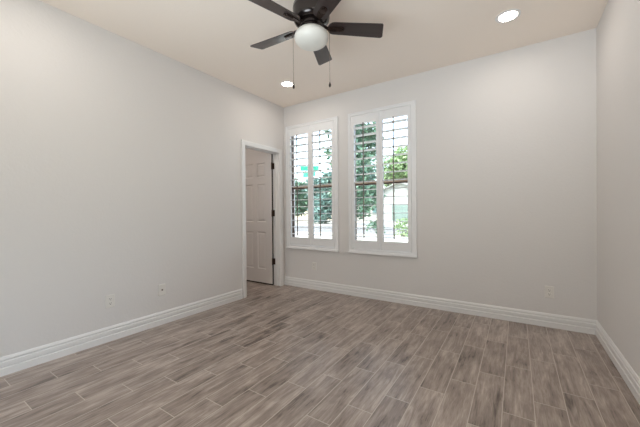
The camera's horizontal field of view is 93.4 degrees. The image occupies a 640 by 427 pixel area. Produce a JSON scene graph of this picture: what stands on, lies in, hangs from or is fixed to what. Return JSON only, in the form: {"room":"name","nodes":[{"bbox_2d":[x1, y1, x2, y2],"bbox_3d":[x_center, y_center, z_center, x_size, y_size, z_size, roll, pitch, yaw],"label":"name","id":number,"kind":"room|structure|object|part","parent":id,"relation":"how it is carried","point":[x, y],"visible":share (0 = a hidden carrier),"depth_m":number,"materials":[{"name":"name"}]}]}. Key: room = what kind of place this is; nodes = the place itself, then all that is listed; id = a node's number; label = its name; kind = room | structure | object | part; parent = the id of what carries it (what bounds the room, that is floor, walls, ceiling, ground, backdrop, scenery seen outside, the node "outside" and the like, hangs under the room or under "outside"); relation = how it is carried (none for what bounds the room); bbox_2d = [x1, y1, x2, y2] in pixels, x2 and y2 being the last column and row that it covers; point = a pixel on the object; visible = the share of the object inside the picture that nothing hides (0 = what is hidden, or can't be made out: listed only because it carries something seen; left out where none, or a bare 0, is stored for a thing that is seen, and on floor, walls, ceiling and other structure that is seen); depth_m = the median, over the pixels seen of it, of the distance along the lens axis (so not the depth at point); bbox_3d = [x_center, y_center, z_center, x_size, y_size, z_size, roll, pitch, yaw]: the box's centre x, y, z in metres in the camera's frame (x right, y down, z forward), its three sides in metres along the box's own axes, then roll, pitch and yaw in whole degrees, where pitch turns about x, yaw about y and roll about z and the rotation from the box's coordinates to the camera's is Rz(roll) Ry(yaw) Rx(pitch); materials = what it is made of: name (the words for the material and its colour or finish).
{"room":"empty bedroom","nodes":[
{"label":"empty bedroom","id":0,"kind":"room"},
{"bbox_2d":[0,0,284,356],"bbox_3d":[-2.253,-0.239,2.200,0.125,2.750,6.024,0,0,33],"label":"wall","id":1,"kind":"structure","parent":0,"point":[120,157],"depth_m":2.65,"materials":[{"name":"white paint"}]},
{"bbox_2d":[105,294,114,308],"bbox_3d":[-1.859,0.778,2.672,0.010,0.115,0.072,0,0,33],"label":"wall outlet","id":2,"kind":"object","parent":1,"relation":"attached to","point":[109,299],"visible":1,"depth_m":2.67,"materials":[{"name":"white plastic"}]},
{"bbox_2d":[0,289,242,376],"bbox_3d":[-2.424,1.075,1.800,0.016,0.130,5.142,0,0,33],"label":"baseboard","id":3,"kind":"structure","parent":1,"relation":"attached to","point":[22,360],"depth_m":2.62,"materials":[{"name":"white paint"}]},
{"bbox_2d":[158,284,164,295],"bbox_3d":[-1.601,0.775,3.060,0.018,0.115,0.072,0,0,33],"label":"cable jack","id":4,"kind":"object","parent":1,"relation":"attached to","point":[161,288],"visible":1,"depth_m":3.06,"materials":[{"name":"white plastic"}]},
{"bbox_2d":[245,154,274,284],"bbox_3d":[-1.002,0.095,4.830,0.730,2.021,0.163,0,0,33],"label":"door","id":5,"kind":"structure","parent":1,"relation":"in","point":[260,260],"depth_m":4.78,"materials":[{"name":"white paint"}]},
{"bbox_2d":[241,139,283,297],"bbox_3d":[-0.857,0.068,4.335,0.160,2.086,0.814,0,0,33],"label":"trim","id":6,"kind":"structure","parent":1,"relation":"attached to","point":[243,142],"depth_m":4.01,"materials":[{"name":"white paint"}]},
{"bbox_2d":[0,281,639,426],"bbox_3d":[-1.372,1.191,1.665,5.572,0.120,6.304,0,0,33],"label":"floor","id":7,"kind":"structure","parent":0,"point":[285,355],"depth_m":2.08,"materials":[{"name":"brown wood"}]},
{"bbox_2d":[39,0,607,107],"bbox_3d":[-1.398,-1.694,1.648,5.572,0.150,6.304,0,0,33],"label":"ceiling","id":8,"kind":"structure","parent":0,"point":[214,38],"depth_m":2.76,"materials":[{"name":"beige paint"}]},
{"bbox_2d":[280,81,294,86],"bbox_3d":[-0.413,-1.637,3.816,0.184,0.006,0.184,0,0,33],"label":"recessed light","id":9,"kind":"object","parent":8,"relation":"in","point":[283,83],"visible":0.95,"depth_m":3.82,"materials":[{"name":"white glass"}]},
{"bbox_2d":[249,0,382,88],"bbox_3d":[-0.093,-1.268,2.177,1.017,0.731,1.037,0,0,33],"label":"ceiling fan","id":10,"kind":"object","parent":8,"relation":"hanging from","point":[311,18],"visible":1,"depth_m":2.12,"materials":[{"name":"black metal"}]},
{"bbox_3d":[-0.346,-1.342,2.340,0.422,0.006,0.130,0,12,30],"label":"blade","id":11,"kind":"part","parent":10,"relation":"part of","materials":[{"name":"brown wood"}]},
{"bbox_3d":[-0.307,-1.340,1.955,0.422,0.006,0.130,-1,12,-42],"label":"blade","id":12,"kind":"part","parent":10,"relation":"part of","materials":[{"name":"black wood"}]},
{"bbox_3d":[-0.175,-1.130,2.177,0.039,0.388,0.004,-1,0,1],"label":"pull chain","id":13,"kind":"part","parent":10,"relation":"part of","materials":[{"name":"grey metal"}]},
{"bbox_3d":[-0.061,-1.258,2.175,0.246,0.124,0.246,0,0,33],"label":"lamp shade","id":14,"kind":"part","parent":10,"relation":"part of","materials":[{"name":"white glass"}]},
{"bbox_3d":[0.007,-1.346,2.496,0.130,0.006,0.422,-13,-2,12],"label":"blade","id":15,"kind":"part","parent":10,"relation":"part of","materials":[{"name":"brown wood"}]},
{"bbox_3d":[0.071,-1.343,1.874,0.130,0.006,0.422,12,-5,-23],"label":"blade","id":16,"kind":"part","parent":10,"relation":"part of","materials":[{"name":"black wood"}]},
{"bbox_3d":[0.054,-1.137,2.177,0.036,0.379,0.004,-1,0,-1],"label":"pull chain","id":17,"kind":"part","parent":10,"relation":"part of","materials":[{"name":"grey metal"}]},
{"bbox_3d":[0.265,-1.347,2.208,0.422,0.006,0.130,-1,-12,-6],"label":"blade","id":18,"kind":"part","parent":10,"relation":"part of","materials":[{"name":"brown wood"}]},
{"bbox_2d":[495,9,520,22],"bbox_3d":[1.571,-1.647,2.520,0.184,0.006,0.184,0,0,33],"label":"recessed light","id":19,"kind":"object","parent":8,"relation":"in","point":[509,15],"visible":1,"depth_m":2.52,"materials":[{"name":"white glass"}]},
{"bbox_2d":[245,28,596,319],"bbox_3d":[0.295,-0.274,4.228,5.572,2.750,0.160,0,0,33],"label":"wall","id":20,"kind":"structure","parent":0,"point":[506,141],"depth_m":3.14,"materials":[{"name":"white paint"}]},
{"bbox_2d":[291,136,331,236],"bbox_3d":[-0.072,-0.411,4.489,0.857,1.785,0.042,0,0,33],"label":"window","id":21,"kind":"structure","parent":20,"relation":"in","point":[292,142],"depth_m":4.70,"materials":[{"name":"wood"}]},
{"bbox_3d":[-0.068,0.048,4.490,0.821,0.832,0.020,0,0,33],"label":"sash","id":22,"kind":"part","parent":21,"relation":"part of","materials":[{"name":"brown metal"}]},
{"bbox_2d":[285,116,339,251],"bbox_3d":[-0.130,-0.402,4.399,0.929,1.861,0.122,0,0,33],"label":"window shutter","id":23,"kind":"object","parent":21,"relation":"attached to","point":[310,243],"visible":1,"depth_m":4.38,"materials":[{"name":"white paint"}]},
{"bbox_3d":[-0.339,-0.421,4.468,0.013,1.498,0.011,0,0,33],"label":"tilt rod","id":24,"kind":"part","parent":23,"relation":"part of","materials":[{"name":"brown paint"}]},
{"bbox_3d":[-0.305,-0.409,4.520,0.404,1.757,0.027,0,0,33],"label":"shutter panel","id":25,"kind":"part","parent":23,"relation":"part of","materials":[{"name":"white paint"}]},
{"bbox_3d":[0.002,-0.422,4.246,0.013,1.498,0.011,0,0,33],"label":"tilt rod","id":26,"kind":"part","parent":23,"relation":"part of","materials":[{"name":"brown paint"}]},
{"bbox_3d":[0.036,-0.410,4.297,0.404,1.757,0.027,0,0,33],"label":"shutter panel","id":27,"kind":"part","parent":23,"relation":"part of","materials":[{"name":"white paint"}]},
{"bbox_3d":[-0.075,-0.384,4.484,0.821,0.018,0.030,0,0,33],"label":"sash rail","id":28,"kind":"part","parent":21,"relation":"part of","materials":[{"name":"wood"}]},
{"bbox_3d":[-0.073,-0.412,4.487,0.821,0.038,0.026,0,0,33],"label":"meeting rail","id":29,"kind":"part","parent":21,"relation":"part of","materials":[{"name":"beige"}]},
{"bbox_2d":[355,125,407,239],"bbox_3d":[0.824,-0.415,3.904,0.842,1.785,0.042,0,0,33],"label":"window","id":30,"kind":"structure","parent":20,"relation":"in","point":[395,181],"depth_m":4.08,"materials":[{"name":"brown metal"}]},
{"bbox_3d":[0.828,0.043,3.906,0.806,0.832,0.020,0,0,33],"label":"sash","id":31,"kind":"part","parent":30,"relation":"part of","materials":[{"name":"brown metal"}]},
{"bbox_3d":[0.821,-0.389,3.899,0.806,0.018,0.030,0,0,33],"label":"sash rail","id":32,"kind":"part","parent":30,"relation":"part of","materials":[{"name":"wood"}]},
{"bbox_3d":[0.823,-0.417,3.902,0.806,0.038,0.026,0,0,33],"label":"meeting rail","id":33,"kind":"part","parent":30,"relation":"part of","materials":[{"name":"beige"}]},
{"bbox_2d":[348,100,417,257],"bbox_3d":[0.765,-0.406,3.814,0.914,1.861,0.122,0,0,33],"label":"window shutter","id":34,"kind":"object","parent":30,"relation":"attached to","point":[379,247],"visible":1,"depth_m":3.79,"materials":[{"name":"white paint"}]},
{"bbox_3d":[0.560,-0.425,3.882,0.013,1.498,0.011,0,0,33],"label":"tilt rod","id":35,"kind":"part","parent":34,"relation":"part of","materials":[{"name":"brown paint"}]},
{"bbox_3d":[0.593,-0.413,3.933,0.396,1.757,0.027,0,0,33],"label":"shutter panel","id":36,"kind":"part","parent":34,"relation":"part of","materials":[{"name":"white paint"}]},
{"bbox_3d":[0.894,-0.427,3.663,0.013,1.498,0.011,0,0,33],"label":"tilt rod","id":37,"kind":"part","parent":34,"relation":"part of","materials":[{"name":"brown paint"}]},
{"bbox_3d":[0.928,-0.415,3.714,0.396,1.757,0.027,0,0,33],"label":"shutter panel","id":38,"kind":"part","parent":34,"relation":"part of","materials":[{"name":"white paint"}]},
{"bbox_2d":[285,276,596,334],"bbox_3d":[0.972,1.033,3.696,3.628,0.130,0.016,0,0,33],"label":"baseboard","id":39,"kind":"structure","parent":20,"relation":"attached to","point":[569,323],"depth_m":3.31,"materials":[{"name":"white paint"}]},
{"bbox_2d":[545,286,553,298],"bbox_3d":[2.202,0.756,2.893,0.072,0.115,0.010,0,0,33],"label":"wall outlet","id":40,"kind":"object","parent":20,"relation":"attached to","point":[549,290],"visible":1,"depth_m":2.89,"materials":[{"name":"white plastic"}]},
{"bbox_2d":[596,0,639,377],"bbox_3d":[0.887,-0.256,0.149,0.120,2.750,6.024,0,0,33],"label":"wall","id":41,"kind":"structure","parent":0,"point":[618,27],"depth_m":2.11,"materials":[{"name":"white paint"}]},
{"bbox_2d":[595,320,639,404],"bbox_3d":[0.842,1.054,0.194,0.016,0.130,6.024,0,0,33],"label":"baseboard","id":42,"kind":"structure","parent":41,"relation":"attached to","point":[626,371],"depth_m":2.07,"materials":[{"name":"white paint"}]},
{"label":"outside","id":43,"kind":"structure","parent":0,"visible":0},
{"bbox_2d":[357,222,407,224],"bbox_3d":[6.870,1.018,31.543,6.200,0.029,9.490,0,0,33],"label":"driveway","id":44,"kind":"structure","parent":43,"point":[365,223],"depth_m":30.44,"materials":[{"name":"concrete"}]},
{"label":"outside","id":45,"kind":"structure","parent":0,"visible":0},
{"bbox_2d":[295,217,407,241],"bbox_3d":[-4.345,1.298,20.769,150.000,0.200,150.000,0,0,33],"label":"lawn","id":46,"kind":"structure","parent":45,"point":[360,220],"depth_m":17.68,"materials":[{"name":"white"}]},
{"bbox_2d":[295,180,307,216],"bbox_3d":[-2.925,-1.540,34.788,4.830,5.313,4.791,0,0,33],"label":"leafy tree","id":47,"kind":"object","parent":46,"relation":"on","point":[301,195],"visible":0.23,"depth_m":33.65,"materials":[{"name":"green plant"}]},
{"bbox_2d":[302,170,331,223],"bbox_3d":[0.664,-1.837,32.607,4.649,5.932,5.681,0,0,33],"label":"leafy tree","id":48,"kind":"object","parent":46,"relation":"on","point":[327,203],"visible":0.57,"depth_m":31.36,"materials":[{"name":"green plant"}]},
{"bbox_2d":[295,200,359,219],"bbox_3d":[0.614,-2.159,50.336,10.000,6.280,10.000,0,0,33],"label":"house","id":49,"kind":"structure","parent":46,"relation":"on","point":[302,217],"depth_m":47.08,"materials":[{"name":"beige paint"}]},
{"bbox_2d":[360,162,375,217],"bbox_3d":[7.318,-4.746,58.725,7.561,11.289,10.055,-1,0,-27],"label":"leafy tree","id":50,"kind":"object","parent":46,"relation":"on","point":[372,177],"visible":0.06,"depth_m":56.15,"materials":[{"name":"green plant"}]},
{"bbox_3d":[7.309,-5.773,58.720,7.561,9.233,10.055,-1,0,-27],"label":"crown","id":51,"kind":"part","parent":50,"relation":"part of","materials":[{"name":"green plant"}]},
{"bbox_2d":[366,220,384,233],"bbox_3d":[2.946,0.765,15.870,1.064,0.933,0.868,0,0,15],"label":"shrub","id":52,"kind":"object","parent":46,"relation":"on","point":[371,223],"visible":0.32,"depth_m":15.75,"materials":[{"name":"green plant"}]},
{"bbox_2d":[365,183,407,221],"bbox_3d":[12.421,-1.457,40.245,10.000,4.780,12.000,0,0,33],"label":"house","id":53,"kind":"structure","parent":46,"relation":"on","point":[400,211],"depth_m":35.89,"materials":[{"name":"grey"}]},
{"bbox_3d":[10.416,-0.128,34.970,4.440,2.220,0.049,0,0,33],"label":"garage trim","id":54,"kind":"part","parent":53,"relation":"part of","materials":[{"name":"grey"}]},
{"bbox_2d":[375,144,407,187],"bbox_3d":[14.058,-5.858,53.625,8.321,13.446,9.094,0,0,33],"label":"leafy tree","id":55,"kind":"object","parent":46,"relation":"on","point":[400,158],"visible":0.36,"depth_m":51.62,"materials":[{"name":"green plant"}]},
{"bbox_2d":[395,218,407,236],"bbox_3d":[4.244,0.695,15.013,1.148,0.980,1.476,0,0,33],"label":"shrub","id":56,"kind":"object","parent":46,"relation":"on","point":[398,226],"visible":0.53,"depth_m":14.96,"materials":[{"name":"green plant"}]},
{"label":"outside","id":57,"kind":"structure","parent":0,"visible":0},
{"bbox_2d":[295,224,407,240],"bbox_3d":[-2.159,1.143,24.117,130.000,0.029,12.800,0,0,33],"label":"pavement","id":58,"kind":"structure","parent":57,"point":[324,236],"depth_m":15.18,"materials":[{"name":"concrete"}]},
{"bbox_2d":[300,166,318,177],"bbox_3d":[-0.547,-0.709,15.839,0.958,3.800,0.362,0,0,24],"label":"street sign","id":59,"kind":"object","parent":58,"relation":"on","point":[302,168],"visible":0.49,"depth_m":15.84,"materials":[{"name":"green metal"}]},
{"bbox_3d":[-0.551,-2.368,15.824,1.000,0.280,0.005,-1,0,3],"label":"blade","id":60,"kind":"part","parent":59,"relation":"part of","materials":[{"name":"teal metal"}]},
{"bbox_2d":[322,121,385,219],"bbox_3d":[2.936,-4.004,27.462,6.082,10.230,6.500,0,0,33],"label":"leafy tree","id":61,"kind":"object","parent":58,"relation":"on","point":[367,201],"visible":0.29,"depth_m":25.97,"materials":[{"name":"green plant"}]},
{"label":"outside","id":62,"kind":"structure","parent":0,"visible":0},
{"bbox_2d":[295,225,407,235],"bbox_3d":[-2.023,1.149,24.326,130.000,0.011,7.500,0,0,33],"label":"road","id":63,"kind":"structure","parent":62,"point":[323,230],"depth_m":20.25,"materials":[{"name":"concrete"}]}
]}

